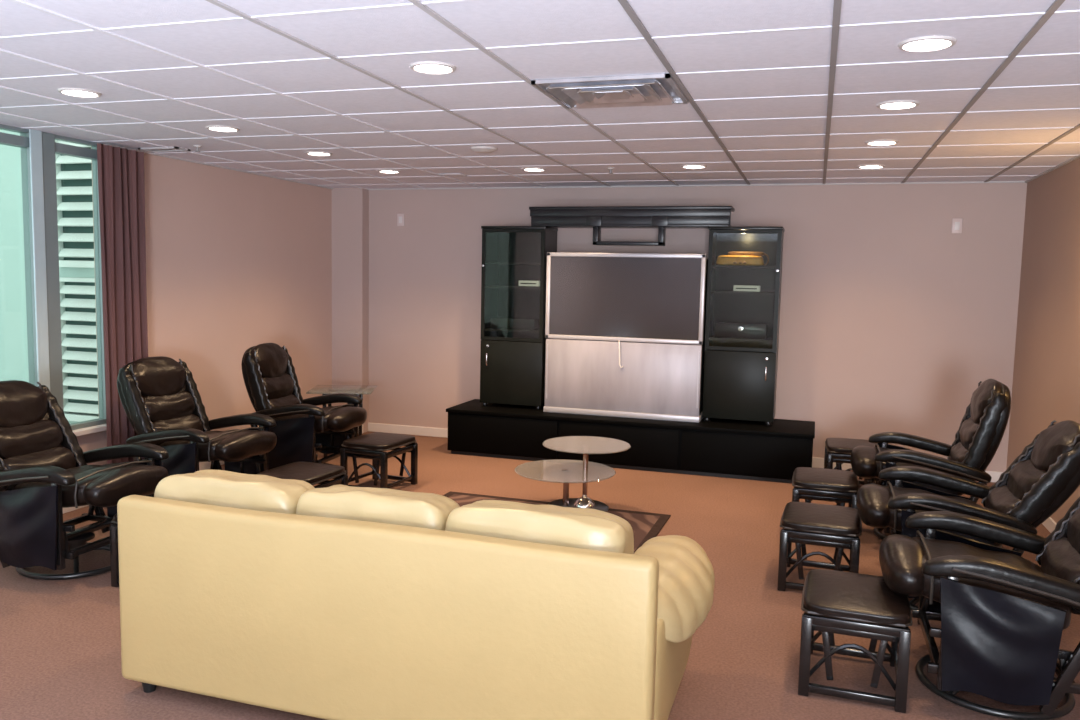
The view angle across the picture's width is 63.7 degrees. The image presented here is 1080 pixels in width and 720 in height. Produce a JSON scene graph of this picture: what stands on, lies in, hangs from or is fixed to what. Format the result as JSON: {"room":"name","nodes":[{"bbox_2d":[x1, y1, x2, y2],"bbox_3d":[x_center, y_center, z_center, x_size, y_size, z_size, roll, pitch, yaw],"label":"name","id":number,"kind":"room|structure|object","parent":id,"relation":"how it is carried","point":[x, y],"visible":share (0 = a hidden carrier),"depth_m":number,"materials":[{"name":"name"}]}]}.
{"room":"television lounge","nodes":[
{"label":"television lounge","id":0,"kind":"room"},
{"bbox_2d":[77,144,331,464],"bbox_3d":[-3.922,0.003,3.151,0.120,2.433,12.010,3,6,17],"label":"wall","id":1,"kind":"structure","parent":0,"point":[236,261],"depth_m":7.20,"materials":[{"name":"paint"}]},
{"bbox_2d":[63,461,223,513],"bbox_3d":[-3.039,0.936,5.886,0.015,0.090,6.180,3,6,17],"label":"baseboard","id":2,"kind":"structure","parent":1,"relation":"attached to","point":[202,465],"depth_m":6.92,"materials":[{"name":"paint"}]},
{"bbox_2d":[105,144,1079,189],"bbox_3d":[-0.900,-1.055,2.094,6.170,0.022,12.010,3,6,17],"label":"trim","id":3,"kind":"structure","parent":1,"relation":"attached to","point":[146,152],"depth_m":7.34,"materials":[{"name":"white metal"}]},
{"bbox_2d":[332,188,368,432],"bbox_3d":[-1.905,-0.489,8.721,0.343,2.433,0.130,3,6,17],"label":"wall column","id":4,"kind":"structure","parent":0,"point":[350,206],"depth_m":8.64,"materials":[{"name":"paint"}]},
{"bbox_2d":[0,0,1079,188],"bbox_3d":[-0.899,-1.106,2.089,6.410,0.100,12.250,3,6,17],"label":"ceiling","id":5,"kind":"structure","parent":0,"point":[492,23],"depth_m":3.75,"materials":[{"name":"tile"}]},
{"bbox_2d":[58,88,101,97],"bbox_3d":[-2.196,-1.274,4.145,0.188,0.010,0.188,3,6,17],"label":"recessed light","id":6,"kind":"object","parent":5,"relation":"in","point":[77,92],"visible":1,"depth_m":4.13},
{"bbox_2d":[97,143,147,463],"bbox_3d":[-2.868,-0.242,5.995,0.088,2.398,0.412,3,6,17],"label":"curtain","id":7,"kind":"object","parent":5,"relation":"hanging from","point":[121,183],"visible":0.72,"depth_m":5.93,"materials":[{"name":"fabric"}]},
{"bbox_2d":[138,147,189,151],"bbox_3d":[-2.608,-1.461,6.030,0.320,0.011,0.140,3,6,17],"label":"ceiling vent","id":8,"kind":"object","parent":5,"relation":"in","point":[150,149],"visible":1,"depth_m":6.02,"materials":[{"name":"white metal"}]},
{"bbox_2d":[193,145,201,151],"bbox_3d":[-2.308,-1.424,5.854,0.056,0.042,0.056,3,6,17],"label":"sprinkler","id":9,"kind":"object","parent":5,"relation":"attached to","point":[196,146],"visible":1,"depth_m":5.84,"materials":[{"name":"white metal"}]},
{"bbox_2d":[206,125,239,131],"bbox_3d":[-1.864,-1.359,5.107,0.188,0.010,0.188,3,6,17],"label":"recessed light","id":10,"kind":"object","parent":5,"relation":"in","point":[221,128],"visible":1,"depth_m":5.09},
{"bbox_2d":[305,151,332,155],"bbox_3d":[-1.550,-1.447,6.092,0.188,0.010,0.188,3,6,17],"label":"recessed light","id":11,"kind":"object","parent":5,"relation":"in","point":[315,153],"visible":1,"depth_m":6.07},
{"bbox_2d":[377,170,400,172],"bbox_3d":[-1.230,-1.534,7.074,0.188,0.010,0.188,3,6,17],"label":"recessed light","id":12,"kind":"object","parent":5,"relation":"in","point":[381,171],"visible":1,"depth_m":7.05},
{"bbox_2d":[410,61,455,73],"bbox_3d":[-0.431,-1.176,3.501,0.188,0.010,0.188,3,6,17],"label":"recessed light","id":13,"kind":"object","parent":5,"relation":"in","point":[428,67],"visible":1,"depth_m":3.48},
{"bbox_2d":[206,0,678,186],"bbox_3d":[-0.883,-1.056,2.088,0.636,0.017,12.010,3,6,17],"label":"trim","id":14,"kind":"structure","parent":5,"relation":"attached to","point":[417,3],"depth_m":3.48,"materials":[{"name":"white metal"}]},
{"bbox_2d":[439,173,466,176],"bbox_3d":[-0.723,-1.539,7.224,0.190,0.007,0.160,3,6,17],"label":"speaker panel","id":15,"kind":"object","parent":5,"relation":"attached to","point":[448,174],"visible":1,"depth_m":7.19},
{"bbox_2d":[470,146,497,152],"bbox_3d":[-0.368,-1.374,5.693,0.180,0.029,0.180,3,6,17],"label":"smoke detector","id":16,"kind":"object","parent":5,"relation":"attached to","point":[479,149],"visible":1,"depth_m":5.64,"materials":[{"name":"white plastic"}]},
{"bbox_2d":[522,168,545,171],"bbox_3d":[-0.047,-1.478,6.746,0.188,0.010,0.188,3,6,17],"label":"recessed light","id":17,"kind":"object","parent":5,"relation":"in","point":[524,169],"visible":1,"depth_m":6.73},
{"bbox_2d":[0,0,1079,188],"bbox_3d":[-0.900,-1.057,2.094,6.170,0.017,12.010,3,6,17],"label":"ceiling grid","id":18,"kind":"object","parent":5,"relation":"attached to","point":[93,28],"depth_m":4.29,"materials":[{"name":"white metal"}]},
{"bbox_2d":[531,73,687,108],"bbox_3d":[0.325,-1.186,3.859,0.590,0.033,0.543,3,6,17],"label":"ceiling vent","id":19,"kind":"object","parent":5,"relation":"in","point":[657,89],"visible":1,"depth_m":3.81,"materials":[{"name":"silver metal"}]},
{"bbox_2d":[681,164,706,168],"bbox_3d":[1.130,-1.419,6.374,0.188,0.010,0.188,3,6,17],"label":"recessed light","id":20,"kind":"object","parent":5,"relation":"in","point":[691,166],"visible":1,"depth_m":6.35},
{"bbox_2d":[618,0,1079,184],"bbox_3d":[0.874,-0.968,1.536,1.866,0.017,12.010,3,6,17],"label":"trim","id":21,"kind":"structure","parent":5,"relation":"attached to","point":[1056,4],"depth_m":3.53,"materials":[{"name":"white metal"}]},
{"bbox_2d":[857,164,884,168],"bbox_3d":[2.354,-1.374,6.176,0.188,0.010,0.188,3,6,17],"label":"recessed light","id":22,"kind":"object","parent":5,"relation":"in","point":[869,166],"visible":1,"depth_m":6.15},
{"bbox_2d":[865,140,898,145],"bbox_3d":[2.016,-1.280,5.122,0.188,0.010,0.188,3,6,17],"label":"recessed light","id":23,"kind":"object","parent":5,"relation":"in","point":[873,142],"visible":1,"depth_m":5.11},
{"bbox_2d":[876,100,919,108],"bbox_3d":[1.662,-1.183,4.033,0.188,0.010,0.188,3,6,17],"label":"recessed light","id":24,"kind":"object","parent":5,"relation":"in","point":[895,104],"visible":1,"depth_m":4.01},
{"bbox_2d":[898,36,956,51],"bbox_3d":[1.339,-1.092,3.006,0.188,0.010,0.188,3,6,17],"label":"recessed light","id":25,"kind":"object","parent":5,"relation":"in","point":[925,43],"visible":1,"depth_m":2.99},
{"bbox_2d":[0,431,1079,719],"bbox_3d":[-0.951,1.415,2.330,6.410,0.100,12.250,3,6,17],"label":"floor","id":26,"kind":"structure","parent":0,"point":[60,640],"depth_m":3.99,"materials":[{"name":"carpet"}]},
{"bbox_2d":[0,380,168,579],"bbox_3d":[-2.564,0.619,4.689,1.003,0.966,0.784,3,6,17],"label":"recliner","id":27,"kind":"object","parent":26,"relation":"on","point":[44,469],"visible":0.92,"depth_m":4.53,"materials":[{"name":"leather"}]},
{"bbox_2d":[0,380,49,426],"bbox_3d":[-2.912,0.245,4.773,0.112,0.295,0.470,-31,-5,18],"label":"pillow","id":28,"kind":"object","parent":27,"relation":"on","point":[22,403],"depth_m":4.81,"materials":[{"name":"brown leather"}]},
{"bbox_2d":[0,420,62,458],"bbox_3d":[-2.805,0.435,4.756,0.087,0.199,0.435,-31,-5,18],"label":"cushion","id":29,"kind":"object","parent":27,"relation":"on","point":[19,439],"depth_m":4.74,"materials":[{"name":"brown leather"}]},
{"bbox_2d":[1,446,75,486],"bbox_3d":[-2.721,0.585,4.742,0.097,0.194,0.425,-31,-5,18],"label":"lumbar cushion","id":30,"kind":"object","parent":27,"relation":"on","point":[64,457],"depth_m":4.73,"materials":[{"name":"brown leather"}]},
{"bbox_2d":[109,514,118,586],"bbox_3d":[-1.898,0.944,4.502,0.408,0.385,0.476,3,6,21],"label":"ottoman","id":31,"kind":"object","parent":26,"relation":"on","point":[114,556],"visible":0.02,"depth_m":4.36,"materials":[{"name":"black paint"}]},
{"bbox_2d":[117,356,276,475],"bbox_3d":[-2.267,0.499,5.795,0.929,1.005,0.784,3,6,20],"label":"recliner","id":32,"kind":"object","parent":26,"relation":"on","point":[160,397],"visible":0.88,"depth_m":5.71,"materials":[{"name":"leather"}]},
{"bbox_2d":[128,356,185,397],"bbox_3d":[-2.583,0.115,5.887,0.112,0.295,0.470,-22,-3,21],"label":"pillow","id":33,"kind":"object","parent":32,"relation":"on","point":[157,376],"depth_m":5.83,"materials":[{"name":"brown leather"}]},
{"bbox_2d":[143,391,194,421],"bbox_3d":[-2.503,0.317,5.875,0.087,0.199,0.435,-22,-3,21],"label":"cushion","id":34,"kind":"object","parent":32,"relation":"on","point":[159,406],"depth_m":5.84,"materials":[{"name":"brown leather"}]},
{"bbox_2d":[151,414,202,444],"bbox_3d":[-2.441,0.478,5.865,0.097,0.194,0.425,-22,-3,21],"label":"lumbar cushion","id":35,"kind":"object","parent":32,"relation":"on","point":[164,421],"depth_m":5.84,"materials":[{"name":"brown leather"}]},
{"bbox_2d":[257,462,347,487],"bbox_3d":[-1.491,0.865,5.418,0.408,0.385,0.476,3,6,21],"label":"ottoman","id":36,"kind":"object","parent":26,"relation":"on","point":[313,473],"visible":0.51,"depth_m":5.37,"materials":[{"name":"black leather"}]},
{"bbox_2d":[241,343,366,469],"bbox_3d":[-1.841,0.394,6.863,0.869,1.030,0.784,2,6,13],"label":"recliner","id":37,"kind":"object","parent":26,"relation":"on","point":[303,429],"visible":0.88,"depth_m":6.66,"materials":[{"name":"leather"}]},
{"bbox_2d":[251,343,287,377],"bbox_3d":[-2.142,0.007,6.907,0.112,0.295,0.470,-15,1,14],"label":"pillow","id":38,"kind":"object","parent":37,"relation":"on","point":[270,359],"depth_m":6.84,"materials":[{"name":"brown leather"}]},
{"bbox_2d":[262,373,293,399],"bbox_3d":[-2.084,0.217,6.912,0.087,0.199,0.435,-15,1,14],"label":"cushion","id":39,"kind":"object","parent":37,"relation":"on","point":[277,386],"depth_m":6.88,"materials":[{"name":"brown leather"}]},
{"bbox_2d":[268,394,299,417],"bbox_3d":[-2.038,0.383,6.917,0.097,0.194,0.425,-15,1,14],"label":"lumbar cushion","id":40,"kind":"object","parent":37,"relation":"on","point":[274,400],"depth_m":6.88,"materials":[{"name":"brown leather"}]},
{"bbox_2d":[306,385,376,456],"bbox_3d":[-1.736,0.545,7.659,0.540,0.585,0.540,1,5,-4],"label":"glass side table","id":41,"kind":"object","parent":26,"relation":"on","point":[358,431],"visible":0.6,"depth_m":7.63,"materials":[{"name":"clear glass"}]},
{"bbox_2d":[340,432,417,487],"bbox_3d":[-1.203,0.766,6.518,0.408,0.385,0.476,4,6,23],"label":"ottoman","id":42,"kind":"object","parent":26,"relation":"on","point":[372,446],"visible":0.95,"depth_m":6.39,"materials":[{"name":"black leather"}]},
{"bbox_2d":[343,432,414,450],"bbox_3d":[-1.200,0.605,6.503,0.390,0.062,0.470,4,6,23],"label":"cushion","id":43,"kind":"object","parent":42,"relation":"on","point":[376,441],"depth_m":6.37,"materials":[{"name":"brown leather"}]},
{"bbox_2d":[117,469,714,719],"bbox_3d":[-0.481,0.858,3.384,2.239,0.827,0.950,3,6,17],"label":"leather sofa","id":44,"kind":"object","parent":26,"relation":"on","point":[335,602],"visible":1,"depth_m":2.93,"materials":[{"name":"beige leather"}]},
{"bbox_2d":[154,469,313,513],"bbox_3d":[-1.171,0.657,3.344,0.620,0.443,0.302,3,6,17],"label":"cushion","id":45,"kind":"object","parent":44,"relation":"on","point":[219,488],"depth_m":3.24,"materials":[{"name":"beige leather"}]},
{"bbox_2d":[296,484,459,530],"bbox_3d":[-0.592,0.686,3.161,0.590,0.445,0.302,3,6,17],"label":"cushion","id":46,"kind":"object","parent":44,"relation":"on","point":[431,511],"depth_m":3.06,"materials":[{"name":"beige leather"}]},
{"bbox_2d":[445,500,633,553],"bbox_3d":[-0.009,0.716,2.979,0.630,0.442,0.300,3,6,17],"label":"cushion","id":47,"kind":"object","parent":44,"relation":"on","point":[579,528],"depth_m":2.88,"materials":[{"name":"beige leather"}]},
{"bbox_2d":[442,491,670,552],"bbox_3d":[-0.104,1.073,5.522,1.640,0.008,1.360,3,6,18],"label":"area rug","id":48,"kind":"object","parent":26,"relation":"on","point":[645,526],"visible":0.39,"depth_m":5.87,"materials":[{"name":"brown fabric"}]},
{"bbox_2d":[514,440,628,511],"bbox_3d":[0.217,0.804,6.009,0.785,0.446,0.725,3,6,17],"label":"coffee table","id":49,"kind":"object","parent":48,"relation":"on","point":[584,501],"visible":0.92,"depth_m":6.02,"materials":[{"name":"clear glass"}]},
{"bbox_2d":[446,399,814,482],"bbox_3d":[0.758,0.686,7.638,3.150,0.410,0.695,3,6,17],"label":"tv stand","id":50,"kind":"object","parent":26,"relation":"on","point":[727,448],"visible":0.91,"depth_m":7.29,"materials":[{"name":"black wood"}]},
{"bbox_2d":[480,226,557,409],"bbox_3d":[-0.204,-0.393,7.969,0.607,1.635,0.415,3,6,17],"label":"tall cabinet","id":51,"kind":"object","parent":50,"relation":"on","point":[512,361],"visible":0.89,"depth_m":7.90,"materials":[{"name":"black wood"}]},
{"bbox_2d":[485,328,538,332],"bbox_3d":[-0.198,-0.278,8.005,0.551,0.018,0.338,3,6,17],"label":"shelf","id":52,"kind":"object","parent":51,"relation":"attached to","point":[487,330],"depth_m":7.89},
{"bbox_2d":[485,286,539,288],"bbox_3d":[-0.190,-0.666,7.968,0.551,0.018,0.338,3,6,17],"label":"shelf","id":53,"kind":"object","parent":51,"relation":"attached to","point":[486,287],"depth_m":7.84,"materials":[{"name":"glass"}]},
{"bbox_2d":[486,261,540,264],"bbox_3d":[-0.186,-0.885,7.947,0.551,0.018,0.338,3,6,17],"label":"shelf","id":54,"kind":"object","parent":51,"relation":"attached to","point":[487,262],"depth_m":7.86,"materials":[{"name":"glass"}]},
{"bbox_2d":[490,317,538,330],"bbox_3d":[-0.210,-0.334,7.967,0.420,0.100,0.282,3,6,17],"label":"receiver","id":55,"kind":"object","parent":51,"relation":"on","point":[532,324],"visible":0.84,"depth_m":7.84,"materials":[{"name":"plastic"}]},
{"bbox_2d":[519,280,539,286],"bbox_3d":[-0.083,-0.691,7.863,0.190,0.055,0.142,3,6,17],"label":"label","id":56,"kind":"object","parent":51,"relation":"on","point":[522,283],"visible":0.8,"depth_m":7.80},
{"bbox_2d":[543,252,707,422],"bbox_3d":[0.755,-0.222,7.601,1.370,1.405,0.413,3,6,17],"label":"television","id":57,"kind":"object","parent":50,"relation":"on","point":[625,332],"visible":0.99,"depth_m":7.42,"materials":[{"name":"silver metal"}]},
{"bbox_2d":[702,226,784,424],"bbox_3d":[1.719,-0.295,7.365,0.597,1.635,0.415,3,6,17],"label":"tall cabinet","id":58,"kind":"object","parent":50,"relation":"on","point":[740,382],"visible":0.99,"depth_m":7.30,"materials":[{"name":"black wood"}]},
{"bbox_2d":[529,206,734,245],"bbox_3d":[0.778,-1.162,7.556,1.760,0.325,0.285,3,6,17],"label":"shelf","id":59,"kind":"object","parent":58,"relation":"on","point":[595,217],"visible":0.96,"depth_m":7.42,"materials":[{"name":"black wood"}]},
{"bbox_2d":[709,335,772,341],"bbox_3d":[1.725,-0.180,7.402,0.541,0.018,0.338,3,6,17],"label":"shelf","id":60,"kind":"object","parent":58,"relation":"attached to","point":[711,337],"depth_m":7.28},
{"bbox_2d":[715,321,768,339],"bbox_3d":[1.708,-0.251,7.355,0.420,0.130,0.298,3,6,17],"label":"receiver","id":61,"kind":"object","parent":58,"relation":"on","point":[723,329],"visible":1,"depth_m":7.24,"materials":[{"name":"metal"}]},
{"bbox_2d":[716,252,768,265],"bbox_3d":[1.698,-0.849,7.274,0.431,0.116,0.168,3,6,17],"label":"ornament","id":62,"kind":"object","parent":58,"relation":"on","point":[733,258],"visible":0.97,"depth_m":7.22,"materials":[{"name":"gold metal"}]},
{"bbox_2d":[711,291,774,294],"bbox_3d":[1.733,-0.569,7.364,0.541,0.018,0.338,3,6,17],"label":"shelf","id":63,"kind":"object","parent":58,"relation":"attached to","point":[712,292],"depth_m":7.26,"materials":[{"name":"black glass"}]},
{"bbox_2d":[712,265,775,268],"bbox_3d":[1.738,-0.788,7.343,0.541,0.018,0.338,3,6,17],"label":"shelf","id":64,"kind":"object","parent":58,"relation":"attached to","point":[713,266],"depth_m":7.23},
{"bbox_2d":[777,502,861,590],"bbox_3d":[1.498,1.000,4.647,0.408,0.385,0.476,3,6,19],"label":"ottoman","id":65,"kind":"object","parent":26,"relation":"on","point":[802,523],"visible":0.94,"depth_m":4.49,"materials":[{"name":"black leather"}]},
{"bbox_2d":[782,502,860,536],"bbox_3d":[1.501,0.840,4.631,0.390,0.062,0.470,3,6,19],"label":"cushion","id":66,"kind":"object","parent":65,"relation":"on","point":[799,519],"depth_m":4.48,"materials":[{"name":"brown leather"}]},
{"bbox_2d":[792,467,859,509],"bbox_3d":[1.823,0.919,5.568,0.408,0.385,0.476,3,6,17],"label":"ottoman","id":67,"kind":"object","parent":26,"relation":"on","point":[841,487],"visible":0.7,"depth_m":5.39,"materials":[{"name":"black leather"}]},
{"bbox_2d":[793,467,858,492],"bbox_3d":[1.826,0.758,5.553,0.390,0.062,0.470,3,6,17],"label":"cushion","id":68,"kind":"object","parent":67,"relation":"on","point":[805,479],"depth_m":5.40,"materials":[{"name":"brown leather"}]},
{"bbox_2d":[824,438,877,484],"bbox_3d":[2.408,0.823,6.700,0.408,0.385,0.476,3,6,15],"label":"ottoman","id":69,"kind":"object","parent":26,"relation":"on","point":[838,450],"visible":0.51,"depth_m":6.55,"materials":[{"name":"black leather"}]},
{"bbox_2d":[826,438,876,454],"bbox_3d":[2.412,0.662,6.685,0.390,0.062,0.470,3,6,15],"label":"cushion","id":70,"kind":"object","parent":69,"relation":"on","point":[834,446],"depth_m":6.59,"materials":[{"name":"brown leather"}]},
{"bbox_2d":[798,569,912,712],"bbox_3d":[1.266,1.105,3.508,0.408,0.385,0.476,3,6,19],"label":"ottoman","id":71,"kind":"object","parent":26,"relation":"on","point":[837,602],"visible":0.94,"depth_m":3.35,"materials":[{"name":"black leather"}]},
{"bbox_2d":[803,569,909,626],"bbox_3d":[1.269,0.944,3.493,0.390,0.062,0.470,3,6,19],"label":"cushion","id":72,"kind":"object","parent":71,"relation":"on","point":[849,599],"depth_m":3.36,"materials":[{"name":"brown leather"}]},
{"bbox_2d":[850,379,1010,539],"bbox_3d":[2.421,0.614,5.473,0.869,1.030,0.784,3,6,17],"label":"recliner","id":73,"kind":"object","parent":26,"relation":"on","point":[979,435],"visible":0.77,"depth_m":5.18,"materials":[{"name":"leather"}]},
{"bbox_2d":[949,442,967,462],"bbox_3d":[2.614,0.623,5.406,0.097,0.194,0.425,20,11,15],"label":"lumbar cushion","id":74,"kind":"object","parent":73,"relation":"on","point":[959,450],"depth_m":5.38,"materials":[{"name":"brown leather"}]},
{"bbox_2d":[959,417,979,449],"bbox_3d":[2.666,0.462,5.375,0.087,0.199,0.435,20,11,15],"label":"cushion","id":75,"kind":"object","parent":73,"relation":"on","point":[969,426],"depth_m":5.34,"materials":[{"name":"brown leather"}]},
{"bbox_2d":[970,379,1001,422],"bbox_3d":[2.731,0.258,5.336,0.112,0.295,0.470,20,11,15],"label":"pillow","id":76,"kind":"object","parent":73,"relation":"on","point":[983,396],"depth_m":5.24,"materials":[{"name":"brown leather"}]},
{"bbox_2d":[857,420,1079,610],"bbox_3d":[2.136,0.752,4.365,1.021,0.955,0.784,3,6,17],"label":"recliner","id":77,"kind":"object","parent":26,"relation":"on","point":[1046,473],"visible":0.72,"depth_m":4.15,"materials":[{"name":"leather"}]},
{"bbox_2d":[985,485,1020,514],"bbox_3d":[2.289,0.731,4.308,0.097,0.194,0.425,37,15,11],"label":"lumbar cushion","id":78,"kind":"object","parent":77,"relation":"on","point":[1002,498],"depth_m":4.27,"materials":[{"name":"brown leather"}]},
{"bbox_2d":[1007,459,1046,499],"bbox_3d":[2.384,0.593,4.265,0.087,0.199,0.435,37,15,11],"label":"cushion","id":79,"kind":"object","parent":77,"relation":"on","point":[1023,474],"depth_m":4.22,"materials":[{"name":"brown leather"}]},
{"bbox_2d":[1031,420,1079,471],"bbox_3d":[2.504,0.420,4.211,0.112,0.295,0.470,37,15,11],"label":"pillow","id":80,"kind":"object","parent":77,"relation":"on","point":[1049,446],"depth_m":4.14,"materials":[{"name":"brown leather"}]},
{"bbox_2d":[879,497,1079,719],"bbox_3d":[1.873,0.825,3.433,0.985,0.977,0.784,3,6,17],"label":"recliner","id":81,"kind":"object","parent":26,"relation":"on","point":[1003,616],"visible":1,"depth_m":3.17,"materials":[{"name":"black leather"}]},
{"bbox_2d":[1041,538,1079,583],"bbox_3d":[2.036,0.812,3.374,0.097,0.194,0.425,33,14,12],"label":"lumbar cushion","id":82,"kind":"object","parent":81,"relation":"on","point":[1060,557],"depth_m":3.37,"materials":[{"name":"brown leather"}]},
{"bbox_2d":[1067,508,1079,553],"bbox_3d":[2.122,0.668,3.334,0.087,0.199,0.435,34,14,12],"label":"cushion","id":83,"kind":"object","parent":81,"relation":"on","point":[1073,519],"depth_m":3.42,"materials":[{"name":"brown leather"}]},
{"bbox_2d":[369,183,1026,471],"bbox_3d":[0.909,-0.358,7.968,6.410,2.433,0.120,3,6,17],"label":"wall","id":84,"kind":"structure","parent":0,"point":[892,319],"depth_m":7.42,"materials":[{"name":"paint"}]},
{"bbox_2d":[397,214,403,225],"bbox_3d":[-1.369,-1.376,8.531,0.075,0.120,0.014,3,6,17],"label":"wall plate","id":85,"kind":"object","parent":84,"relation":"attached to","point":[400,217],"visible":1,"depth_m":8.53,"materials":[{"name":"paint"}]},
{"bbox_2d":[368,423,1002,481],"bbox_3d":[1.028,0.821,7.964,5.827,0.090,0.015,3,6,17],"label":"baseboard","id":86,"kind":"structure","parent":84,"relation":"attached to","point":[372,427],"depth_m":8.64,"materials":[{"name":"paint"}]},
{"bbox_2d":[952,218,962,232],"bbox_3d":[3.383,-1.088,7.043,0.075,0.120,0.014,3,6,17],"label":"wall plate","id":87,"kind":"object","parent":84,"relation":"attached to","point":[956,222],"visible":1,"depth_m":7.04,"materials":[{"name":"paint"}]},
{"bbox_2d":[1006,158,1079,522],"bbox_3d":[2.072,0.307,1.268,0.120,2.433,12.010,3,6,17],"label":"wall","id":88,"kind":"structure","parent":0,"point":[1046,373],"depth_m":6.06,"materials":[{"name":"paint"}]},
{"bbox_2d":[1042,517,1056,532],"bbox_3d":[1.982,1.470,1.393,0.015,0.090,11.995,3,6,17],"label":"baseboard","id":89,"kind":"structure","parent":88,"relation":"attached to","point":[1050,524],"depth_m":5.69,"materials":[{"name":"paint"}]},
{"label":"outside","id":90,"kind":"structure","parent":0,"visible":0},
{"bbox_2d":[0,124,106,436],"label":"window","id":91,"kind":"structure","parent":90,"point":[13,316],"depth_m":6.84,"materials":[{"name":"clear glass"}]},
{"bbox_2d":[55,140,93,267],"bbox_3d":[-3.449,-1.209,6.533,0.500,1.020,0.070,3,6,17],"label":"shutter","id":92,"kind":"object","parent":91,"relation":"in","point":[73,174],"visible":0.34,"depth_m":6.56,"materials":[{"name":"paint"}]},
{"bbox_2d":[59,277,98,421],"bbox_3d":[-3.472,-0.074,6.642,0.500,1.100,0.070,3,6,17],"label":"shutter","id":93,"kind":"object","parent":91,"relation":"in","point":[77,295],"visible":0.48,"depth_m":6.66,"materials":[{"name":"paint"}]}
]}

